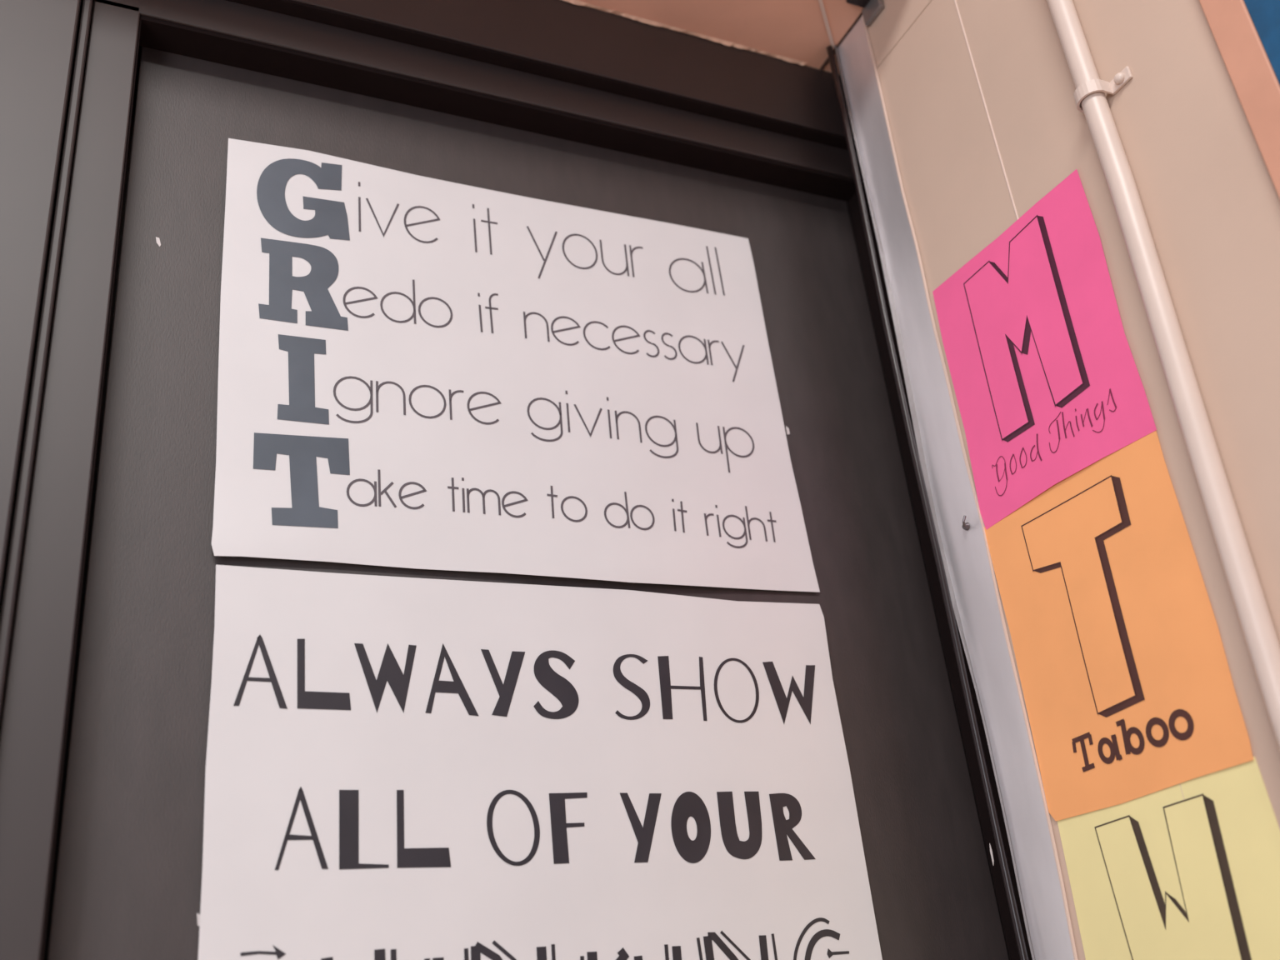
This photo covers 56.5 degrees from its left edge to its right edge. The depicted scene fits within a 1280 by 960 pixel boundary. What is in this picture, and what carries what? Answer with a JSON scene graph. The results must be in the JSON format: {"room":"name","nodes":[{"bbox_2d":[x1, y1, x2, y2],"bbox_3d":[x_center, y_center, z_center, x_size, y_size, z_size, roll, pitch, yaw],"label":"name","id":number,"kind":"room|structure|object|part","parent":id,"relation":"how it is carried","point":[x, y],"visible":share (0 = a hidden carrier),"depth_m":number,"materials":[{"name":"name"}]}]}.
{"room":"classroom","nodes":[
{"label":"classroom","id":0,"kind":"room"},
{"bbox_2d":[585,5,839,74],"bbox_3d":[-0.420,-1.078,1.588,1.530,1.133,0.120,6,-27,-24],"label":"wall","id":1,"kind":"structure","parent":0,"point":[585,6],"depth_m":1.48,"materials":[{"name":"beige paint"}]},
{"bbox_2d":[0,0,1032,959],"bbox_3d":[-0.124,0.456,0.905,1.270,2.267,0.144,6,-27,-24],"label":"door","id":2,"kind":"structure","parent":1,"relation":"in","point":[118,118],"depth_m":1.17,"materials":[{"name":"paint"}]},
{"bbox_3d":[-0.574,0.408,0.697,0.274,2.267,0.060,6,-27,-24],"label":"casing","id":3,"kind":"part","parent":2,"relation":"part of","materials":[{"name":"black metal"}]},
{"bbox_2d":[211,138,819,592],"bbox_3d":[-0.112,-0.113,1.230,0.617,0.460,0.007,6,-28,-24],"label":"poster","id":4,"kind":"object","parent":2,"relation":"attached to","point":[417,372],"visible":1,"depth_m":1.21,"materials":[{"name":"paper"}]},
{"bbox_2d":[196,565,882,959],"bbox_3d":[-0.063,0.303,1.040,0.605,0.451,0.006,6,-27,-24],"label":"poster","id":5,"kind":"object","parent":2,"relation":"attached to","point":[397,767],"visible":1,"depth_m":1.04,"materials":[{"name":"paper"}]},
{"bbox_3d":[-0.103,-0.509,1.411,0.996,0.106,0.060,6,-27,-24],"label":"casing","id":6,"kind":"part","parent":2,"relation":"part of","materials":[{"name":"black metal"}]},
{"bbox_2d":[562,0,863,74],"bbox_3d":[-0.341,-1.159,1.429,1.530,1.137,0.270,6,-27,-24],"label":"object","id":7,"kind":"structure","parent":1,"relation":"attached to","point":[800,32],"depth_m":1.47,"materials":[{"name":"paint"}]},
{"bbox_2d":[866,0,1279,959],"bbox_3d":[1.154,-0.862,-0.267,0.131,3.400,3.904,6,-27,-24],"label":"wall","id":8,"kind":"structure","parent":0,"point":[985,121],"depth_m":1.04,"materials":[{"name":"beige paint"}]},
{"bbox_2d":[845,0,884,26],"bbox_3d":[0.272,-0.576,1.448,0.035,0.027,0.034,6,-27,-24],"label":"clip","id":9,"kind":"object","parent":8,"relation":"attached to","point":[872,9],"visible":1,"depth_m":1.45,"materials":[{"name":"metal"}]},
{"bbox_3d":[0.985,-1.846,0.175,0.003,1.221,3.884,6,-27,-24],"label":"wall panel","id":10,"kind":"part","parent":8,"relation":"part of","materials":[{"name":"beige paint"}]},
{"bbox_2d":[835,15,1078,959],"bbox_3d":[0.335,0.144,1.172,0.014,1.564,0.070,6,-27,-24],"label":"strip","id":11,"kind":"object","parent":8,"relation":"attached to","point":[957,519],"visible":1,"depth_m":1.22,"materials":[{"name":"metal"}]},
{"bbox_2d":[826,45,1029,959],"bbox_3d":[0.319,0.193,1.177,0.008,1.642,0.022,6,-27,-24],"label":"seal","id":12,"kind":"object","parent":11,"relation":"attached to","point":[1015,917],"visible":1,"depth_m":1.23,"materials":[{"name":"rubber"}]},
{"bbox_3d":[0.412,0.468,0.950,0.003,2.178,0.203,6,-27,-24],"label":"wall panel","id":13,"kind":"part","parent":8,"relation":"part of","materials":[{"name":"beige paint"}]},
{"bbox_2d":[932,169,1156,529],"bbox_3d":[0.375,-0.123,1.151,0.003,0.284,0.231,6,-27,-24],"label":"paper","id":14,"kind":"object","parent":8,"relation":"attached to","point":[1047,384],"visible":1,"depth_m":1.14,"materials":[{"name":"paper"}]},
{"bbox_3d":[1.195,-0.357,-0.626,0.003,2.178,3.680,6,-27,-24],"label":"wall panel","id":15,"kind":"part","parent":8,"relation":"part of","materials":[{"name":"beige paint"}]},
{"bbox_2d":[984,430,1253,820],"bbox_3d":[0.402,0.130,1.038,0.002,0.288,0.230,6,-27,-24],"label":"paper","id":16,"kind":"object","parent":8,"relation":"attached to","point":[1129,692],"visible":1,"depth_m":1.02,"materials":[{"name":"orange paper"}]},
{"bbox_2d":[1046,0,1279,750],"bbox_3d":[0.433,-0.185,1.008,0.028,3.399,0.064,6,-27,-24],"label":"conduit","id":17,"kind":"object","parent":8,"relation":"attached to","point":[1262,643],"visible":1,"depth_m":0.97,"materials":[{"name":"paint"}]},
{"bbox_2d":[1057,756,1279,959],"bbox_3d":[0.427,0.350,0.935,0.002,0.215,0.234,6,-27,-24],"label":"paper","id":18,"kind":"object","parent":8,"relation":"attached to","point":[1162,874],"visible":1,"depth_m":0.94,"materials":[{"name":"yellow paper"}]},
{"bbox_2d":[1199,0,1279,198],"bbox_3d":[0.730,-0.488,0.433,0.008,1.600,1.200,6,-27,-24],"label":"bulletin board","id":19,"kind":"object","parent":8,"relation":"attached to","point":[1246,33],"visible":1,"depth_m":0.94,"materials":[{"name":"orange paper"}]}
]}

